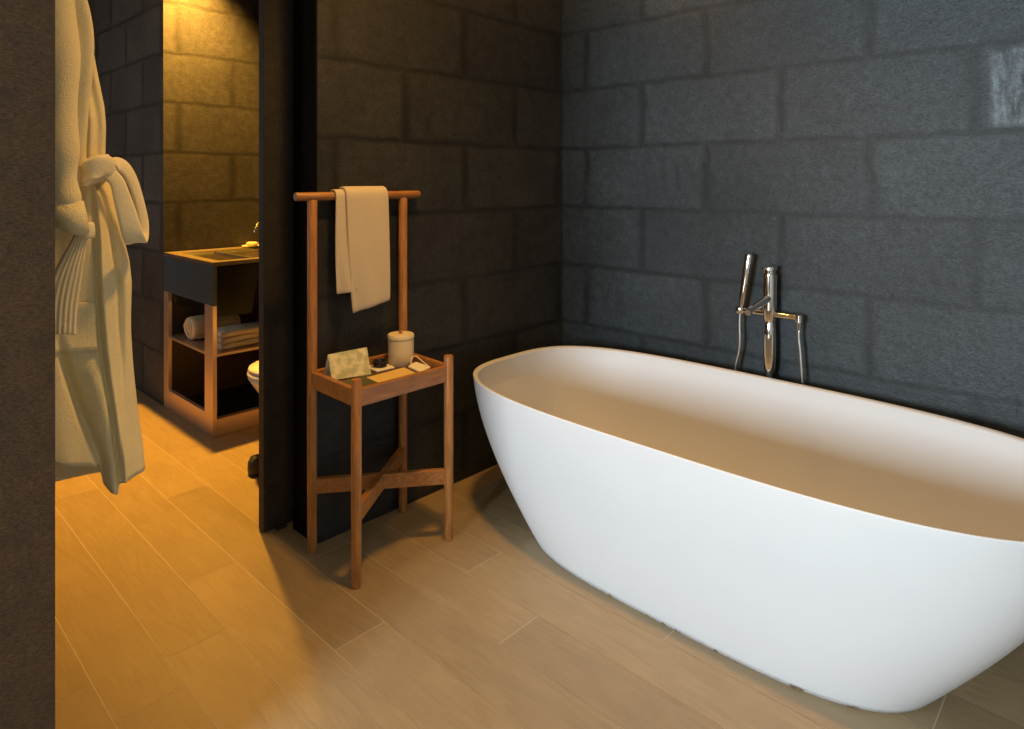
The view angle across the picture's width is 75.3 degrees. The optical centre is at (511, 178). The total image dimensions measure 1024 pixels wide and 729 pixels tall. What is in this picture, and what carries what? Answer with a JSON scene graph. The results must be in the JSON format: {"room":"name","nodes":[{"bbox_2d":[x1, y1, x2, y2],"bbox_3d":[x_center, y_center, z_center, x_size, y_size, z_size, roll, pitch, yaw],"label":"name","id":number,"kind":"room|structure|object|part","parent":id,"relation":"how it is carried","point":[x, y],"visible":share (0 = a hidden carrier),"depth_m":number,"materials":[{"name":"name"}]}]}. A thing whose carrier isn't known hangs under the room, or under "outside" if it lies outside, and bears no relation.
{"room":"bathroom","nodes":[
{"label":"bathroom","id":0,"kind":"room"},
{"bbox_2d":[0,0,54,728],"bbox_3d":[-2.203,-0.075,-0.184,0.120,2.750,3.898,0,0,44],"label":"wall","id":1,"kind":"structure","parent":0,"point":[27,27],"depth_m":1.16,"materials":[{"name":"paint"}]},
{"bbox_2d":[88,0,162,404],"bbox_3d":[-2.513,-0.075,4.375,1.530,2.750,0.118,0,0,44],"label":"wall","id":2,"kind":"structure","parent":0,"point":[128,34],"depth_m":4.08,"materials":[{"name":"stone"}]},
{"bbox_2d":[163,0,258,405],"bbox_3d":[-1.767,-0.075,4.122,0.100,2.750,0.778,0,0,44],"label":"wall","id":3,"kind":"structure","parent":0,"point":[211,47],"depth_m":3.99,"materials":[{"name":"stone"}]},
{"bbox_2d":[317,0,562,543],"bbox_3d":[-0.276,-0.075,2.918,0.159,2.750,1.378,0,0,44],"label":"wall","id":4,"kind":"structure","parent":0,"point":[456,103],"depth_m":2.79,"materials":[{"name":"stone"}]},
{"bbox_2d":[259,0,292,531],"bbox_3d":[-0.619,-0.065,2.765,0.072,2.730,0.884,0,0,44],"label":"door","id":5,"kind":"structure","parent":4,"relation":"in","point":[275,16],"depth_m":2.46,"materials":[{"name":"black wood"}]},
{"bbox_2d":[293,0,316,537],"bbox_3d":[-0.753,-0.075,2.416,0.157,2.750,0.006,0,0,44],"label":"trim","id":6,"kind":"structure","parent":4,"relation":"attached to","point":[304,11],"depth_m":2.43,"materials":[{"name":"black"}]},
{"bbox_2d":[55,389,1023,728],"bbox_3d":[-1.548,1.300,0.730,8.250,0.001,6.514,0,0,44],"label":"floor","id":7,"kind":"structure","parent":0,"point":[174,609],"depth_m":1.90,"materials":[{"name":"brown wood"}]},
{"bbox_2d":[164,247,258,437],"bbox_3d":[-1.518,0.860,3.813,0.678,0.880,0.673,0,0,44],"label":"vanity unit","id":8,"kind":"object","parent":7,"relation":"on","point":[207,386],"visible":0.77,"depth_m":3.64,"materials":[{"name":"wood"},{"name":"dark lacquer"},{"name":"stone"}]},
{"bbox_3d":[-1.742,0.970,3.577,0.678,0.660,0.022,0,0,44],"label":"frame","id":9,"kind":"part","parent":8,"relation":"part of","materials":[{"name":"brown wood"}]},
{"bbox_2d":[183,314,240,339],"bbox_3d":[-1.689,0.822,3.739,0.173,0.127,0.266,0,0,44],"label":"rolled towel","id":10,"kind":"object","parent":8,"relation":"on","point":[194,326],"visible":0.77,"depth_m":3.65,"materials":[{"name":"white fabric"}]},
{"bbox_2d":[169,320,258,356],"bbox_3d":[-1.514,0.895,3.812,0.646,0.014,0.669,0,0,44],"label":"shelf","id":11,"kind":"object","parent":8,"relation":"attached to","point":[178,335],"depth_m":3.54,"materials":[{"name":"brown wood"}]},
{"bbox_3d":[-1.749,0.871,4.049,0.018,0.858,0.650,0,0,44],"label":"panel","id":12,"kind":"part","parent":8,"relation":"part of","materials":[{"name":"brown wood"}]},
{"bbox_2d":[183,247,258,260],"bbox_3d":[-1.496,0.430,3.796,0.513,0.016,0.568,0,0,44],"label":"basin","id":13,"kind":"object","parent":8,"relation":"in","point":[250,252],"depth_m":3.81,"materials":[{"name":"black stone"}]},
{"bbox_3d":[-1.518,1.286,3.829,0.617,0.020,0.650,0,0,44],"label":"panel","id":14,"kind":"part","parent":8,"relation":"part of","materials":[{"name":"black paint"}]},
{"bbox_2d":[217,322,258,349],"bbox_3d":[-1.360,0.840,3.669,0.143,0.093,0.535,0,0,44],"label":"folded towel","id":15,"kind":"object","parent":8,"relation":"on","point":[232,336],"visible":0.45,"depth_m":3.50,"materials":[{"name":"white fabric"}]},
{"bbox_3d":[-1.279,1.258,3.602,0.038,0.085,0.650,0,0,44],"label":"rail","id":16,"kind":"part","parent":8,"relation":"part of","materials":[{"name":"brown wood"}]},
{"bbox_2d":[242,242,258,246],"bbox_3d":[-1.612,0.405,4.118,0.120,0.028,0.120,0,0,44],"label":"soap dish","id":17,"kind":"object","parent":8,"relation":"on","point":[248,244],"visible":0.9,"depth_m":4.09,"materials":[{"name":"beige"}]},
{"bbox_2d":[247,361,258,392],"bbox_3d":[-0.907,0.900,3.198,0.380,0.800,0.723,0,0,44],"label":"toilet","id":18,"kind":"object","parent":7,"relation":"on","point":[253,370],"visible":0.12,"depth_m":2.95,"materials":[{"name":"beige ceramic"}]},
{"bbox_3d":[-0.927,0.878,3.176,0.380,0.020,0.663,0,0,44],"label":"seat","id":19,"kind":"part","parent":18,"relation":"part of","materials":[{"name":"beige plastic"}]},
{"bbox_3d":[-0.924,0.854,3.179,0.376,0.025,0.664,0,0,44],"label":"lid","id":20,"kind":"part","parent":18,"relation":"part of","materials":[{"name":"beige plastic"}]},
{"bbox_3d":[-0.924,1.095,3.179,0.380,0.410,0.665,0,0,44],"label":"bowl","id":21,"kind":"part","parent":18,"relation":"part of","materials":[{"name":"beige ceramic"}]},
{"bbox_2d":[247,454,258,476],"bbox_3d":[-1.124,1.259,2.933,0.084,0.080,0.084,0,0,44],"label":"door stop","id":22,"kind":"object","parent":7,"relation":"on","point":[253,463],"visible":0.56,"depth_m":2.90,"materials":[{"name":"black metal"}]},
{"bbox_2d":[293,191,452,589],"bbox_3d":[-0.454,0.673,2.366,0.322,1.254,0.534,0,0,44],"label":"stand","id":23,"kind":"object","parent":7,"relation":"on","point":[357,396],"visible":0.92,"depth_m":2.31,"materials":[{"name":"brown wood"}]},
{"bbox_3d":[-0.698,0.686,2.318,0.034,1.227,0.034,0,0,44],"label":"leg","id":24,"kind":"part","parent":23,"relation":"part of","materials":[{"name":"brown wood"}]},
{"bbox_2d":[324,347,370,379],"bbox_3d":[-0.582,0.650,2.350,0.154,0.091,0.055,0,0,-31],"label":"tent card","id":25,"kind":"object","parent":23,"relation":"on","point":[351,363],"visible":0.86,"depth_m":2.34,"materials":[{"name":"beige paper"}]},
{"bbox_3d":[-0.496,0.969,2.116,0.034,0.662,0.034,0,0,44],"label":"leg","id":26,"kind":"part","parent":23,"relation":"part of","materials":[{"name":"brown wood"}]},
{"bbox_2d":[330,186,389,312],"bbox_3d":[-0.562,0.256,2.452,0.083,0.459,0.224,0,0,44],"label":"hand towel","id":27,"kind":"object","parent":23,"relation":"hanging from","point":[362,235],"visible":0.96,"depth_m":2.42,"materials":[{"name":"white fabric"}]},
{"bbox_2d":[341,372,381,386],"bbox_3d":[-0.485,0.698,2.281,0.162,0.003,0.185,0,0,44],"label":"mat","id":28,"kind":"object","parent":23,"relation":"on","point":[365,381],"visible":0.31,"depth_m":2.30,"materials":[{"name":"green"}]},
{"bbox_2d":[312,353,446,405],"bbox_3d":[-0.461,0.698,2.359,0.306,0.056,0.417,0,0,44],"label":"tray","id":29,"kind":"object","parent":23,"relation":"on","point":[352,395],"depth_m":2.24,"materials":[{"name":"brown wood"}]},
{"bbox_2d":[370,364,394,372],"bbox_3d":[-0.485,0.695,2.447,0.082,0.010,0.084,0,0,44],"label":"coaster","id":30,"kind":"object","parent":23,"relation":"on","point":[388,367],"visible":0.52,"depth_m":2.42,"materials":[{"name":"beige"}]},
{"bbox_2d":[372,358,387,367],"bbox_3d":[-0.486,0.679,2.444,0.056,0.022,0.056,0,0,44],"label":"dish","id":31,"kind":"object","parent":30,"relation":"on","point":[377,363],"visible":1,"depth_m":2.43,"materials":[{"name":"grey ceramic"}]},
{"bbox_2d":[366,367,414,382],"bbox_3d":[-0.420,0.697,2.347,0.103,0.006,0.173,0,0,44],"label":"notepad","id":32,"kind":"object","parent":23,"relation":"on","point":[403,371],"visible":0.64,"depth_m":2.34,"materials":[{"name":"beige"}]},
{"bbox_2d":[387,330,413,366],"bbox_3d":[-0.420,0.637,2.510,0.100,0.126,0.100,0,0,44],"label":"lidded jar","id":33,"kind":"object","parent":23,"relation":"on","point":[400,343],"visible":0.95,"depth_m":2.47,"materials":[{"name":"beige ceramic"}]},
{"bbox_3d":[-0.420,0.592,2.510,0.100,0.018,0.100,0,0,44],"label":"lid","id":34,"kind":"part","parent":33,"relation":"part of","materials":[{"name":"beige"}]},
{"bbox_3d":[-0.428,0.686,2.603,0.034,1.227,0.034,0,0,44],"label":"leg","id":35,"kind":"part","parent":23,"relation":"part of","materials":[{"name":"brown wood"}]},
{"bbox_2d":[408,356,430,371],"bbox_3d":[-0.345,0.681,2.442,0.113,0.037,0.070,0,0,44],"label":"sachet","id":36,"kind":"object","parent":23,"relation":"on","point":[417,367],"visible":0.92,"depth_m":2.44,"materials":[{"name":"beige fabric"}]},
{"bbox_3d":[-0.229,0.968,2.394,0.034,0.664,0.034,0,0,44],"label":"leg","id":37,"kind":"part","parent":23,"relation":"part of","materials":[{"name":"brown wood"}]},
{"bbox_2d":[473,346,1023,712],"bbox_3d":[0.688,1.028,2.191,1.922,0.545,0.890,0,0,44],"label":"bathtub","id":38,"kind":"object","parent":7,"relation":"on","point":[849,550],"visible":1,"depth_m":1.93,"materials":[{"name":"white ceramic"}]},
{"bbox_2d":[478,348,1023,540],"bbox_3d":[0.688,0.963,2.191,1.886,0.400,0.851,0,0,44],"label":"tub basin","id":39,"kind":"object","parent":38,"relation":"in","point":[807,463],"depth_m":2.21,"materials":[{"name":"white ceramic"}]},
{"bbox_2d":[735,266,802,377],"bbox_3d":[0.943,0.819,2.556,0.245,0.962,0.229,0,0,-16],"label":"tub faucet","id":40,"kind":"object","parent":7,"relation":"on","point":[768,302],"visible":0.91,"depth_m":2.54,"materials":[{"name":"silver metal"}]},
{"bbox_3d":[0.924,0.471,2.491,0.030,0.056,0.191,0,0,44],"label":"spout","id":41,"kind":"part","parent":40,"relation":"part of","materials":[{"name":"silver metal"}]},
{"bbox_2d":[734,253,803,384],"bbox_3d":[1.000,0.740,2.583,0.288,0.891,0.059,0,0,44],"label":"shower","id":42,"kind":"object","parent":40,"relation":"in","point":[748,259],"visible":0.55,"depth_m":2.62,"materials":[{"name":"silver metal"}]},
{"bbox_3d":[0.990,0.351,2.560,0.053,0.028,0.068,0,0,44],"label":"lever knob","id":43,"kind":"part","parent":40,"relation":"part of","materials":[{"name":"silver metal"}]},
{"bbox_2d":[563,0,1023,437],"bbox_3d":[1.861,-0.075,1.907,4.730,2.750,0.100,0,0,44],"label":"wall","id":44,"kind":"structure","parent":0,"point":[870,153],"depth_m":2.53,"materials":[{"name":"stone"}]},
{"bbox_3d":[-1.068,-0.665,1.290,0.264,0.052,0.043,0,0,44],"label":"robe hook","id":45,"kind":"object","parent":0,"visible":0},
{"bbox_2d":[55,0,148,494],"bbox_3d":[-1.061,0.033,1.443,0.283,1.390,0.490,0,0,44],"label":"bathrobe","id":46,"kind":"object","parent":45,"relation":"hanging from","point":[98,428],"visible":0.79,"depth_m":1.49,"materials":[{"name":"white fabric"}]}
]}

